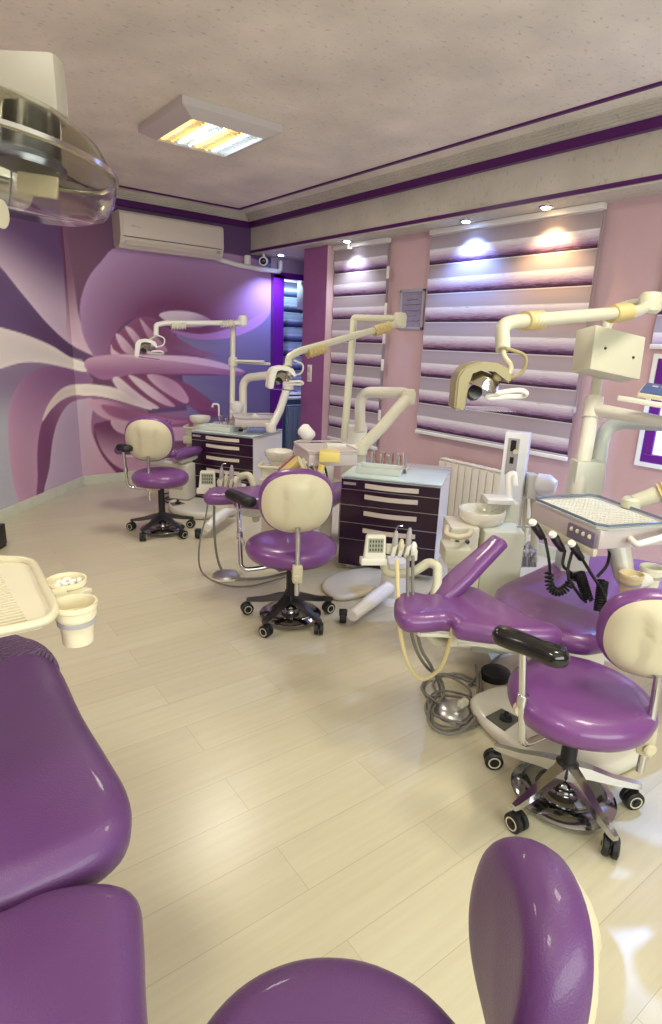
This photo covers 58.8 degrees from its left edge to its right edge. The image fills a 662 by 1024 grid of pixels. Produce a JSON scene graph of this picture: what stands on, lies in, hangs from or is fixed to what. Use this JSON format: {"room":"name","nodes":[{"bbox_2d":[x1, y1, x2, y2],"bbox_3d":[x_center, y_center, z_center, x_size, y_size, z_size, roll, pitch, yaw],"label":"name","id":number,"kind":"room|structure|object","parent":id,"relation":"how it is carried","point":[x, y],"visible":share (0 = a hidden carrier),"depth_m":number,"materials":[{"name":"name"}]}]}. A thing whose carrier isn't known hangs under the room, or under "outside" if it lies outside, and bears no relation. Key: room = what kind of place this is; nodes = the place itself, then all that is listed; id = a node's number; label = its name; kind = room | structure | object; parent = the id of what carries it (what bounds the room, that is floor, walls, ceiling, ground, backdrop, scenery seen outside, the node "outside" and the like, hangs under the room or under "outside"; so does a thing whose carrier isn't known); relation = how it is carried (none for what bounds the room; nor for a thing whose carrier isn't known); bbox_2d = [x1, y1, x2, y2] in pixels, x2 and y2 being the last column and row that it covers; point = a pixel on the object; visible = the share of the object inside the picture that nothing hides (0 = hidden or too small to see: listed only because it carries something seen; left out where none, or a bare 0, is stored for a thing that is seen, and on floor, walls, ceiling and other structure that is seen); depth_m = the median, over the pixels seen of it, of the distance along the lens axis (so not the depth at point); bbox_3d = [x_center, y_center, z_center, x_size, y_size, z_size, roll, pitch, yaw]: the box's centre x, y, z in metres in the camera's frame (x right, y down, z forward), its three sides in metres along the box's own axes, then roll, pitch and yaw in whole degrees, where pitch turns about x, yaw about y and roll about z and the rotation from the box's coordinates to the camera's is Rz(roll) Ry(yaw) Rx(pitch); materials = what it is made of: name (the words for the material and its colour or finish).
{"room":"dental clinic","nodes":[
{"label":"dental clinic","id":0,"kind":"room"},
{"bbox_2d":[0,217,82,509],"bbox_3d":[-3.116,-0.788,2.693,0.100,3.000,7.100,4,16,5],"label":"wall","id":1,"kind":"structure","parent":0,"point":[40,451],"depth_m":5.47,"materials":[{"name":"purple paint"}]},
{"bbox_2d":[0,476,84,521],"bbox_3d":[-3.112,0.609,3.086,0.018,0.100,7.100,4,16,5],"label":"baseboard","id":2,"kind":"structure","parent":1,"relation":"attached to","point":[13,510],"depth_m":5.67,"materials":[{"name":"wood"}]},
{"bbox_2d":[0,50,118,228],"bbox_3d":[-0.623,-0.723,1.067,0.374,0.435,0.564,-10,20,-37],"label":"lamp","id":3,"kind":"object","parent":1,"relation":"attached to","point":[52,173],"visible":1,"depth_m":0.96,"materials":[{"name":"beige"}]},
{"bbox_2d":[0,555,91,636],"bbox_3d":[-0.818,0.701,1.258,0.566,1.101,0.644,6,16,13],"label":"tray","id":4,"kind":"object","parent":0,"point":[28,602],"visible":0.98,"depth_m":1.18,"materials":[{"name":"beige plastic"}]},
{"bbox_2d":[46,572,86,591],"bbox_3d":[-0.569,0.165,1.264,0.082,0.045,0.082,-10,20,-37],"label":"cup","id":5,"kind":"object","parent":4,"relation":"in","point":[51,580],"visible":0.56,"depth_m":1.27,"materials":[{"name":"beige plastic"}]},
{"bbox_2d":[60,581,67,585],"bbox_3d":[-0.567,0.154,1.248,0.017,0.012,0.010,13,19,32],"label":"roll","id":6,"kind":"object","parent":5,"relation":"in","point":[63,583],"visible":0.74,"depth_m":1.25,"materials":[{"name":"white fabric"}]},
{"bbox_2d":[55,593,97,647],"bbox_3d":[-0.504,0.217,1.164,0.082,0.085,0.082,-10,20,-37],"label":"cup","id":7,"kind":"object","parent":4,"relation":"in","point":[76,618],"visible":0.96,"depth_m":1.15,"materials":[{"name":"beige plastic"}]},
{"bbox_2d":[63,205,303,475],"bbox_3d":[-1.447,-1.980,7.088,3.220,3.000,0.100,-10,20,-37],"label":"wall","id":8,"kind":"structure","parent":0,"point":[116,297],"depth_m":6.61,"materials":[{"name":"purple paint"}]},
{"bbox_2d":[84,471,135,484],"bbox_3d":[-1.780,-0.516,7.203,2.420,0.100,0.018,-10,20,-37],"label":"baseboard","id":9,"kind":"structure","parent":8,"relation":"attached to","point":[111,477],"depth_m":6.61,"materials":[{"name":"wood"}]},
{"bbox_2d":[112,210,223,260],"bbox_3d":[-1.725,-2.961,6.324,1.160,0.345,0.238,-10,20,-37],"label":"air conditioner","id":10,"kind":"object","parent":8,"relation":"attached to","point":[133,231],"visible":1,"depth_m":6.20,"materials":[{"name":"beige plastic"}]},
{"bbox_2d":[117,190,245,214],"bbox_3d":[-1.737,-3.307,6.250,2.130,0.010,0.170,-10,20,-37],"label":"step","id":11,"kind":"structure","parent":8,"relation":"attached to","point":[117,190],"depth_m":6.25,"materials":[{"name":"paint"}]},
{"bbox_2d":[115,198,248,227],"bbox_3d":[-1.778,-3.245,6.318,2.130,0.060,0.045,-10,20,-37],"label":"trim","id":12,"kind":"structure","parent":8,"relation":"attached to","point":[119,202],"depth_m":6.40,"materials":[{"name":"purple paint"}]},
{"bbox_2d":[117,193,246,217],"bbox_3d":[-1.751,-3.293,6.272,2.130,0.012,0.125,-10,20,-37],"label":"step","id":13,"kind":"structure","parent":8,"relation":"attached to","point":[117,193],"depth_m":6.30,"materials":[{"name":"paint"}]},
{"bbox_2d":[117,191,246,216],"bbox_3d":[-1.743,-3.301,6.259,2.130,0.012,0.150,-10,20,-37],"label":"step","id":14,"kind":"structure","parent":8,"relation":"attached to","point":[117,191],"depth_m":6.27,"materials":[{"name":"paint"}]},
{"bbox_2d":[116,195,247,219],"bbox_3d":[-1.760,-3.285,6.285,2.130,0.012,0.100,-10,20,-37],"label":"step","id":15,"kind":"structure","parent":8,"relation":"attached to","point":[116,195],"depth_m":6.34,"materials":[{"name":"paint"}]},
{"bbox_2d":[116,196,249,221],"bbox_3d":[-1.768,-3.276,6.297,2.130,0.012,0.075,-10,20,-37],"label":"step","id":16,"kind":"structure","parent":8,"relation":"attached to","point":[116,196],"depth_m":6.35,"materials":[{"name":"paint"}]},
{"bbox_2d":[217,258,282,273],"bbox_3d":[-0.971,-2.967,7.020,0.895,0.150,0.075,-9,19,-34],"label":"duct","id":17,"kind":"object","parent":8,"relation":"attached to","point":[279,270],"visible":0.99,"depth_m":7.05,"materials":[{"name":"white plastic"}]},
{"bbox_2d":[244,255,250,264],"bbox_3d":[-0.987,-2.979,6.934,0.080,0.100,0.080,-10,20,-37],"label":"smoke detector","id":18,"kind":"object","parent":17,"relation":"attached to","point":[247,258],"visible":1,"depth_m":6.91,"materials":[{"name":"white plastic"}]},
{"bbox_2d":[270,272,303,430],"bbox_3d":[-0.458,-1.869,7.866,0.840,2.435,0.140,-10,20,-37],"label":"trim","id":19,"kind":"structure","parent":8,"relation":"attached to","point":[277,280],"depth_m":7.45,"materials":[{"name":"purple paint"}]},
{"bbox_2d":[297,282,303,309],"bbox_3d":[-0.350,-2.849,7.768,0.154,0.340,0.200,7,17,16],"label":"wall speaker","id":20,"kind":"object","parent":8,"relation":"attached to","point":[300,284],"visible":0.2,"depth_m":7.68,"materials":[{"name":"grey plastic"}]},
{"bbox_2d":[282,395,300,447],"bbox_3d":[-0.675,-2.243,8.115,0.900,3.000,0.100,-10,20,-37],"label":"wall","id":21,"kind":"structure","parent":0,"point":[296,401],"depth_m":8.38,"materials":[{"name":"blue paint"}]},
{"bbox_2d":[288,396,300,399],"bbox_3d":[-0.587,-1.589,8.169,0.660,0.030,0.200,-10,20,-37],"label":"sill","id":22,"kind":"structure","parent":21,"relation":"attached to","point":[289,397],"depth_m":8.12,"materials":[{"name":"white plastic"}]},
{"bbox_2d":[300,245,327,442],"bbox_3d":[0.157,-1.870,6.925,0.920,3.000,0.430,-10,20,-37],"label":"column","id":23,"kind":"structure","parent":0,"point":[315,259],"depth_m":6.59,"materials":[{"name":"purple paint"}]},
{"bbox_2d":[307,365,311,381],"bbox_3d":[-0.250,-1.593,6.740,0.020,0.190,0.075,-10,20,-37],"label":"light switch","id":24,"kind":"object","parent":23,"relation":"attached to","point":[309,367],"visible":1,"depth_m":6.73,"materials":[{"name":"white plastic"}]},
{"bbox_2d":[321,245,334,442],"bbox_3d":[-0.032,-1.569,6.573,0.125,2.600,0.010,-10,20,-37],"label":"trim column","id":25,"kind":"structure","parent":23,"relation":"attached to","point":[330,252],"depth_m":6.46,"materials":[{"name":"pink paint"}]},
{"bbox_2d":[0,480,661,1023],"bbox_3d":[-0.859,0.873,2.834,8.800,0.100,9.900,-10,20,-37],"label":"floor","id":26,"kind":"structure","parent":0,"point":[293,795],"depth_m":2.22,"materials":[{"name":"laminate"}]},
{"bbox_2d":[0,523,6,548],"bbox_3d":[-2.619,0.199,4.442,0.210,0.180,0.210,2,16,0],"label":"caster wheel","id":27,"kind":"object","parent":26,"relation":"on","point":[3,540],"visible":1,"depth_m":4.50,"materials":[{"name":"black plastic"}]},
{"bbox_2d":[0,634,147,1023],"bbox_3d":[-0.827,0.873,1.310,0.662,0.740,1.566,-10,20,-37],"label":"dental chair","id":28,"kind":"object","parent":26,"relation":"on","point":[72,951],"visible":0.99,"depth_m":1.03,"materials":[{"name":"purple leatherette"},{"name":"white plastic"}]},
{"bbox_2d":[116,416,195,540],"bbox_3d":[-1.426,-0.300,4.887,0.600,0.985,0.553,-10,20,-37],"label":"stool","id":29,"kind":"object","parent":26,"relation":"on","point":[147,438],"visible":1,"depth_m":4.78,"materials":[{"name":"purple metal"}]},
{"bbox_2d":[114,419,236,518],"bbox_3d":[-1.390,-0.421,5.535,1.112,0.854,0.794,-10,20,-37],"label":"dental chair","id":30,"kind":"object","parent":26,"relation":"on","point":[185,503],"visible":0.46,"depth_m":5.66,"materials":[{"name":"purple leatherette"},{"name":"cream leatherette"},{"name":"black plastic"}]},
{"bbox_2d":[165,492,203,503],"bbox_3d":[-1.515,-0.138,6.020,0.402,0.030,0.588,-10,20,-37],"label":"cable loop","id":31,"kind":"object","parent":26,"relation":"on","point":[167,497],"visible":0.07,"depth_m":6.04,"materials":[{"name":"black rubber"}]},
{"bbox_2d":[135,315,292,461],"bbox_3d":[-1.144,-1.097,6.132,1.558,1.853,0.874,5,16,11],"label":"dental unit","id":32,"kind":"object","parent":26,"relation":"on","point":[244,419],"visible":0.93,"depth_m":6.02,"materials":[{"name":"beige plastic"}]},
{"bbox_2d":[135,320,239,356],"bbox_3d":[-1.447,-1.771,5.979,1.112,0.397,0.322,-10,20,-37],"label":"lamp","id":33,"kind":"object","parent":32,"relation":"attached to","point":[175,324],"depth_m":5.88,"materials":[{"name":"beige plastic"}]},
{"bbox_2d":[189,415,210,426],"bbox_3d":[-1.430,-0.979,6.416,0.230,0.142,0.230,-10,20,-37],"label":"bowl","id":34,"kind":"object","parent":32,"relation":"on","point":[197,420],"depth_m":6.34,"materials":[{"name":"beige ceramic"}]},
{"bbox_2d":[211,403,219,415],"bbox_3d":[-1.273,-1.132,6.481,0.093,0.141,0.022,2,16,0],"label":"tap","id":35,"kind":"object","parent":32,"relation":"on","point":[213,404],"depth_m":6.47,"materials":[{"name":"white plastic"}]},
{"bbox_2d":[230,401,243,412],"bbox_3d":[-0.993,-1.098,6.200,0.150,0.140,0.150,-10,20,-37],"label":"canister","id":36,"kind":"object","parent":32,"relation":"attached to","point":[236,406],"visible":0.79,"depth_m":6.15,"materials":[{"name":"white plastic"}]},
{"bbox_2d":[228,357,270,366],"bbox_3d":[-0.860,-1.551,6.109,0.485,0.100,0.203,6,16,13],"label":"shelf","id":37,"kind":"object","parent":32,"relation":"attached to","point":[232,361],"depth_m":6.12,"materials":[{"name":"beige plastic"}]},
{"bbox_2d":[231,413,272,418],"bbox_3d":[-0.770,-0.960,5.875,0.513,0.024,0.461,-10,20,-37],"label":"tray","id":38,"kind":"object","parent":32,"relation":"on","point":[234,415],"depth_m":5.86,"materials":[{"name":"grey"}]},
{"bbox_2d":[194,483,245,538],"bbox_3d":[-0.943,-0.029,5.311,0.278,0.273,1.015,4,16,6],"label":"stand","id":39,"kind":"object","parent":26,"relation":"on","point":[223,513],"visible":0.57,"depth_m":5.03,"materials":[{"name":"white plastic"}]},
{"bbox_2d":[209,568,242,581],"bbox_3d":[-0.740,0.435,4.138,0.240,0.035,0.240,-10,20,-37],"label":"foot pedal","id":40,"kind":"object","parent":26,"relation":"on","point":[224,575],"visible":0.96,"depth_m":4.10,"materials":[{"name":"silver metal"}]},
{"bbox_2d":[191,427,282,496],"bbox_3d":[-0.988,-0.516,6.200,0.718,0.710,0.671,8,17,21],"label":"base cabinet","id":41,"kind":"object","parent":26,"relation":"on","point":[245,449],"visible":0.6,"depth_m":5.89,"materials":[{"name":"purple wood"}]},
{"bbox_2d":[199,423,238,431],"bbox_3d":[-1.146,-0.867,6.027,0.370,0.046,0.190,8,17,21],"label":"tray","id":42,"kind":"object","parent":41,"relation":"on","point":[208,426],"visible":0.88,"depth_m":5.97,"materials":[{"name":"white"}]},
{"bbox_2d":[216,415,248,429],"bbox_3d":[-1.047,-0.950,6.198,0.342,0.122,0.120,8,17,21],"label":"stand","id":43,"kind":"object","parent":41,"relation":"on","point":[226,420],"visible":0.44,"depth_m":6.17,"materials":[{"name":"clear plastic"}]},
{"bbox_2d":[196,463,286,586],"label":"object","id":44,"kind":"object","parent":26,"relation":"on","point":[213,495],"depth_m":4.05,"materials":[{"name":"beige plastic"}]},
{"bbox_2d":[225,468,336,637],"bbox_3d":[-0.278,0.158,3.478,0.561,0.965,0.767,-10,20,-37],"label":"stool","id":45,"kind":"object","parent":26,"relation":"on","point":[295,502],"visible":1,"depth_m":3.22,"materials":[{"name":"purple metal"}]},
{"bbox_2d":[285,404,300,453],"bbox_3d":[-0.479,-1.056,8.001,0.300,0.798,0.078,-10,20,-37],"label":"radiator","id":46,"kind":"object","parent":26,"relation":"on","point":[293,412],"visible":0.47,"depth_m":7.90,"materials":[{"name":"blue"}]},
{"bbox_2d":[257,312,415,538],"bbox_3d":[0.120,-0.457,4.081,1.100,1.845,1.822,-2,17,-15],"label":"dental unit","id":47,"kind":"object","parent":26,"relation":"on","point":[354,445],"visible":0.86,"depth_m":4.21,"materials":[{"name":"beige plastic"}]},
{"bbox_2d":[265,448,292,466],"bbox_3d":[-0.423,-0.429,4.766,0.230,0.142,0.230,-10,20,-37],"label":"bowl","id":48,"kind":"object","parent":47,"relation":"on","point":[276,456],"depth_m":4.69,"materials":[{"name":"beige ceramic"}]},
{"bbox_2d":[278,454,300,470],"bbox_3d":[-0.263,-0.302,3.861,0.250,0.265,0.166,9,17,22],"label":"folded towel","id":49,"kind":"object","parent":47,"relation":"on","point":[292,462],"visible":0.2,"depth_m":3.83,"materials":[{"name":"yellow fabric"}]},
{"bbox_2d":[292,424,314,452],"bbox_3d":[-0.202,-0.521,4.221,0.182,0.223,0.101,7,17,17],"label":"canister","id":50,"kind":"object","parent":47,"relation":"attached to","point":[305,431],"visible":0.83,"depth_m":4.16,"materials":[{"name":"white plastic"}]},
{"bbox_2d":[298,424,314,440],"bbox_3d":[-0.174,-0.563,4.200,0.128,0.129,0.100,7,17,16],"label":"ball","id":51,"kind":"object","parent":50,"relation":"on","point":[305,431],"depth_m":4.16,"materials":[{"name":"white plastic"}]},
{"bbox_2d":[294,440,357,454],"bbox_3d":[-0.038,-0.413,3.734,0.424,0.024,0.458,-10,20,-37],"label":"tray","id":52,"kind":"object","parent":47,"relation":"on","point":[325,448],"depth_m":3.72,"materials":[{"name":"grey plastic"}]},
{"bbox_2d":[265,321,396,387],"bbox_3d":[0.025,-1.143,4.203,1.110,0.499,0.213,-10,20,-37],"label":"lamp","id":53,"kind":"object","parent":47,"relation":"attached to","point":[318,348],"depth_m":4.09,"materials":[{"name":"beige plastic"}]},
{"bbox_2d":[322,568,380,600],"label":"base plate","id":54,"kind":"object","parent":26,"relation":"on","point":[351,584],"depth_m":3.99,"materials":[{"name":"beige plastic"}]},
{"bbox_2d":[339,556,405,622],"bbox_3d":[0.272,0.478,3.704,0.280,0.273,0.689,16,21,40],"label":"stand","id":55,"kind":"object","parent":26,"relation":"on","point":[384,594],"visible":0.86,"depth_m":3.62,"materials":[{"name":"white plastic"}]},
{"bbox_2d":[338,459,451,577],"bbox_3d":[0.491,0.039,4.463,0.710,0.710,0.711,7,17,16],"label":"base cabinet","id":56,"kind":"object","parent":26,"relation":"on","point":[417,500],"visible":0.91,"depth_m":4.14,"materials":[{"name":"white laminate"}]},
{"bbox_2d":[355,462,404,476],"bbox_3d":[0.362,-0.314,4.299,0.330,0.046,0.190,7,17,16],"label":"tray","id":57,"kind":"object","parent":56,"relation":"on","point":[363,467],"visible":0.97,"depth_m":4.24,"materials":[{"name":"white plastic"}]},
{"bbox_2d":[369,450,409,470],"bbox_3d":[0.443,-0.400,4.477,0.304,0.122,0.120,7,17,16],"label":"stand","id":58,"kind":"object","parent":56,"relation":"on","point":[381,457],"visible":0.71,"depth_m":4.44,"materials":[{"name":"beige plastic"}]},
{"bbox_2d":[207,836,601,1023],"bbox_3d":[0.065,0.982,0.982,0.769,0.777,0.574,-10,20,-37],"label":"stool","id":59,"kind":"object","parent":26,"relation":"on","point":[535,942],"visible":1,"depth_m":1.00,"materials":[{"name":"purple leather"}]},
{"bbox_2d":[420,654,501,729],"bbox_3d":[0.814,0.792,3.046,0.359,0.074,1.183,15,20,37],"label":"foot pedal","id":60,"kind":"object","parent":26,"relation":"on","point":[452,711],"visible":0.8,"depth_m":2.68,"materials":[{"name":"silver metal"}]},
{"bbox_2d":[457,697,468,707],"bbox_3d":[0.600,0.868,2.670,0.050,0.030,0.030,-10,20,-37],"label":"switch","id":61,"kind":"object","parent":60,"relation":"attached to","point":[463,702],"depth_m":2.66,"materials":[{"name":"plastic"}]},
{"bbox_2d":[481,663,510,684],"bbox_3d":[0.838,0.818,2.988,0.158,0.050,0.144,-10,20,-37],"label":"switch","id":62,"kind":"object","parent":26,"relation":"on","point":[493,673],"visible":0.92,"depth_m":2.95,"materials":[{"name":"black plastic"}]},
{"bbox_2d":[359,525,661,774],"bbox_3d":[1.071,0.496,2.618,1.786,0.898,0.867,-6,18,-26],"label":"dental chair","id":63,"kind":"object","parent":26,"relation":"on","point":[454,613],"visible":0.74,"depth_m":2.40,"materials":[{"name":"purple leather"}]},
{"bbox_2d":[439,291,661,653],"bbox_3d":[1.079,-0.024,2.643,1.462,1.875,1.137,1,16,-5],"label":"dental unit","id":64,"kind":"object","parent":26,"relation":"on","point":[584,522],"visible":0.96,"depth_m":2.53,"materials":[{"name":"beige plastic"}]},
{"bbox_2d":[458,503,505,534],"bbox_3d":[0.764,0.047,2.995,0.236,0.132,0.236,-10,20,-37],"label":"bowl","id":65,"kind":"object","parent":64,"relation":"on","point":[484,518],"depth_m":2.92,"materials":[{"name":"white ceramic"}]},
{"bbox_2d":[482,471,517,504],"bbox_3d":[0.872,-0.123,2.973,0.170,0.160,0.125,2,16,0],"label":"tap","id":66,"kind":"object","parent":64,"relation":"on","point":[511,478],"depth_m":2.98,"materials":[{"name":"white plastic"}]},
{"bbox_2d":[498,430,531,525],"bbox_3d":[0.997,0.133,3.350,0.125,1.178,0.127,10,18,25],"label":"post","id":67,"kind":"object","parent":64,"relation":"attached to","point":[516,451],"visible":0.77,"depth_m":3.20,"materials":[{"name":"white plastic"}]},
{"bbox_2d":[516,472,557,566],"bbox_3d":[0.927,0.149,2.897,0.222,0.528,1.116,9,17,24],"label":"canister","id":68,"kind":"object","parent":67,"relation":"attached to","point":[543,484],"visible":0.74,"depth_m":3.25,"materials":[{"name":"white plastic"}]},
{"bbox_2d":[534,473,557,495],"bbox_3d":[1.183,-0.148,3.225,0.108,0.119,0.119,12,19,30],"label":"canister","id":69,"kind":"object","parent":68,"relation":"on","point":[544,484],"depth_m":3.19,"materials":[{"name":"white plastic"}]},
{"bbox_2d":[448,301,650,408],"bbox_3d":[0.933,-0.646,2.283,1.279,0.448,0.198,-10,20,-37],"label":"lamp","id":70,"kind":"object","parent":64,"relation":"attached to","point":[615,355],"depth_m":2.21,"materials":[{"name":"beige plastic"}]},
{"bbox_2d":[535,494,661,530],"bbox_3d":[1.067,-0.006,2.353,0.439,0.024,0.497,-10,20,-37],"label":"tray","id":71,"kind":"object","parent":64,"relation":"on","point":[585,513],"depth_m":2.33,"materials":[{"name":"white"}]},
{"bbox_2d":[607,547,653,587],"bbox_3d":[1.134,0.220,2.263,0.143,0.183,0.193,-10,20,-37],"label":"cup holder","id":72,"kind":"object","parent":64,"relation":"on","point":[618,558],"depth_m":2.26,"materials":[{"name":"white plastic"}]},
{"bbox_2d":[618,569,644,592],"bbox_3d":[1.113,0.268,2.188,0.089,0.085,0.089,-10,20,-37],"label":"cup","id":73,"kind":"object","parent":64,"relation":"in","point":[625,581],"visible":0.88,"depth_m":2.16,"materials":[{"name":"beige plastic"}]},
{"bbox_2d":[617,396,661,407],"bbox_3d":[1.356,-0.441,2.420,0.301,0.063,0.200,13,19,34],"label":"shelf","id":74,"kind":"object","parent":64,"relation":"attached to","point":[650,403],"depth_m":2.37,"materials":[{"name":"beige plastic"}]},
{"bbox_2d":[637,382,661,400],"bbox_3d":[1.380,-0.482,2.396,0.213,0.075,0.147,13,19,34],"label":"tray","id":75,"kind":"object","parent":64,"relation":"on","point":[653,391],"visible":1,"depth_m":2.39,"materials":[{"name":"blue plastic"}]},
{"bbox_2d":[639,562,661,587],"bbox_3d":[1.229,0.249,2.258,0.089,0.085,0.089,-10,20,-37],"label":"cup","id":76,"kind":"object","parent":64,"relation":"in","point":[654,570],"visible":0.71,"depth_m":2.23,"materials":[{"name":"beige"}]},
{"bbox_2d":[483,588,661,859],"bbox_3d":[0.850,0.650,2.054,0.622,0.885,0.616,-10,20,-37],"label":"stool","id":77,"kind":"object","parent":26,"relation":"on","point":[574,703],"visible":1,"depth_m":1.96,"materials":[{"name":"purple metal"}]},
{"bbox_2d":[0,0,661,213],"bbox_3d":[-0.743,-2.105,1.983,8.800,0.100,9.900,-10,20,-37],"label":"ceiling","id":78,"kind":"structure","parent":0,"point":[353,86],"depth_m":3.12,"materials":[{"name":"paint"}]},
{"bbox_2d":[119,185,238,209],"bbox_3d":[-1.708,-3.219,5.952,1.795,0.014,0.025,-10,20,-37],"label":"ceiling trim","id":79,"kind":"structure","parent":78,"relation":"attached to","point":[120,186],"depth_m":6.03,"materials":[{"name":"purple paint"}]},
{"bbox_2d":[138,94,282,156],"bbox_3d":[-0.826,-2.585,3.997,0.720,0.089,0.720,-10,20,-37],"label":"ceiling light","id":80,"kind":"object","parent":78,"relation":"attached to","point":[190,122],"visible":1,"depth_m":3.86,"materials":[{"name":"grey plastic"}]},
{"bbox_2d":[239,81,661,209],"bbox_3d":[1.658,-2.306,3.221,0.025,0.014,8.705,-10,20,-37],"label":"ceiling trim","id":81,"kind":"structure","parent":78,"relation":"attached to","point":[657,84],"depth_m":3.96,"materials":[{"name":"purple paint"}]},
{"bbox_2d":[251,129,661,261],"bbox_3d":[2.251,-2.286,3.935,1.090,0.399,9.039,-10,20,-37],"label":"beam","id":82,"kind":"structure","parent":0,"point":[637,156],"depth_m":4.42,"materials":[{"name":"paint"}]},
{"bbox_2d":[259,254,267,265],"bbox_3d":[-0.802,-3.000,6.996,0.104,0.139,0.163,2,16,-2],"label":"security camera","id":83,"kind":"object","parent":82,"relation":"attached to","point":[263,260],"visible":1,"depth_m":6.93,"materials":[{"name":"white plastic"}]},
{"bbox_2d":[327,237,391,449],"bbox_3d":[0.273,-1.723,6.158,0.079,2.048,0.895,-10,20,-37],"label":"zebra blind","id":84,"kind":"object","parent":82,"relation":"hanging from","point":[360,286],"visible":0.81,"depth_m":6.10,"materials":[{"name":"fabric"}]},
{"bbox_2d":[246,99,661,215],"bbox_3d":[1.770,-2.378,3.512,0.150,0.012,9.040,-10,20,-37],"label":"step","id":85,"kind":"structure","parent":82,"relation":"attached to","point":[660,100],"depth_m":4.20,"materials":[{"name":"paint"}]},
{"bbox_2d":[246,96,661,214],"bbox_3d":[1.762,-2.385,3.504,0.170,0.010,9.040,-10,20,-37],"label":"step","id":86,"kind":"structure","parent":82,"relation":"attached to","point":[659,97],"depth_m":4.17,"materials":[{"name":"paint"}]},
{"bbox_2d":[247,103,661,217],"bbox_3d":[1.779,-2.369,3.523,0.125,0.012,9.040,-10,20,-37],"label":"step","id":87,"kind":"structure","parent":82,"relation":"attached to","point":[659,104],"depth_m":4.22,"materials":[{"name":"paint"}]},
{"bbox_2d":[248,107,661,221],"bbox_3d":[1.798,-2.350,3.545,0.075,0.012,9.040,-10,20,-37],"label":"step","id":88,"kind":"structure","parent":82,"relation":"attached to","point":[658,113],"depth_m":4.28,"materials":[{"name":"paint"}]},
{"bbox_2d":[249,115,661,227],"bbox_3d":[1.808,-2.317,3.563,0.045,0.060,9.040,-10,20,-37],"label":"trim","id":89,"kind":"structure","parent":82,"relation":"attached to","point":[654,123],"depth_m":4.33,"materials":[{"name":"purple paint"}]},
{"bbox_2d":[250,174,661,252],"bbox_3d":[1.811,-2.041,3.652,0.012,0.028,9.038,-10,20,-37],"label":"trim","id":90,"kind":"structure","parent":82,"relation":"attached to","point":[659,176],"depth_m":4.40,"materials":[{"name":"purple paint"}]},
{"bbox_2d":[459,219,473,222],"bbox_3d":[1.091,-2.342,4.738,0.116,0.019,0.116,-10,20,-37],"label":"recessed light","id":91,"kind":"object","parent":82,"relation":"attached to","point":[461,220],"visible":1,"depth_m":4.71,"materials":[{"name":"silver metal"}]},
{"bbox_2d":[415,202,607,460],"bbox_3d":[1.347,-1.433,4.816,0.079,1.788,1.623,-10,20,-37],"label":"zebra blind","id":92,"kind":"object","parent":82,"relation":"hanging from","point":[480,274],"visible":0.94,"depth_m":4.68,"materials":[{"name":"fabric"}]},
{"bbox_2d":[538,205,554,209],"bbox_3d":[1.532,-2.166,4.183,0.116,0.019,0.116,-10,20,-37],"label":"recessed light","id":93,"kind":"object","parent":82,"relation":"attached to","point":[541,207],"visible":1,"depth_m":4.16,"materials":[{"name":"silver metal"}]},
{"bbox_2d":[649,289,661,348],"bbox_3d":[2.565,-1.373,3.245,0.060,0.948,1.390,-10,20,-37],"label":"zebra blind","id":94,"kind":"object","parent":82,"relation":"hanging from","point":[657,334],"visible":0.82,"depth_m":3.84,"materials":[{"name":"fabric"}]},
{"bbox_2d":[330,194,661,563],"bbox_3d":[2.448,-0.855,3.687,0.120,3.000,7.740,-10,20,-37],"label":"wall","id":95,"kind":"structure","parent":0,"point":[629,261],"depth_m":4.23,"materials":[{"name":"pink paint"}]},
{"bbox_2d":[398,289,425,329],"bbox_3d":[0.760,-1.907,5.537,0.024,0.360,0.320,-10,20,-37],"label":"framed notice","id":96,"kind":"object","parent":95,"relation":"attached to","point":[412,301],"visible":0.94,"depth_m":5.52,"materials":[{"name":"white paper"}]},
{"bbox_2d":[334,478,556,559],"bbox_3d":[2.290,0.529,4.104,0.018,0.100,7.900,-10,20,-37],"label":"baseboard","id":97,"kind":"structure","parent":95,"relation":"attached to","point":[541,547],"depth_m":4.77,"materials":[{"name":"stone"}]},
{"bbox_2d":[439,457,530,542],"bbox_3d":[1.314,-0.076,5.109,0.078,0.638,1.000,-10,20,-37],"label":"radiator","id":98,"kind":"object","parent":95,"relation":"attached to","point":[468,481],"visible":0.36,"depth_m":5.14,"materials":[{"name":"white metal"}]},
{"bbox_2d":[634,354,661,469],"bbox_3d":[2.552,-0.537,3.521,0.055,0.750,1.310,-10,20,-37],"label":"window","id":99,"kind":"structure","parent":95,"relation":"in","point":[649,446],"depth_m":3.98,"materials":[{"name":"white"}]},
{"bbox_3d":[0.181,-2.089,7.693,0.100,3.000,1.660,-10,20,-37],"label":"wall","id":100,"kind":"structure","parent":0,"visible":0},
{"bbox_2d":[283,280,302,394],"bbox_3d":[-0.595,-2.370,7.954,0.680,1.540,0.060,-10,20,-37],"label":"zebra blind","id":101,"kind":"object","parent":100,"relation":"attached to","point":[293,317],"visible":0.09,"depth_m":7.97,"materials":[{"name":"fabric"}]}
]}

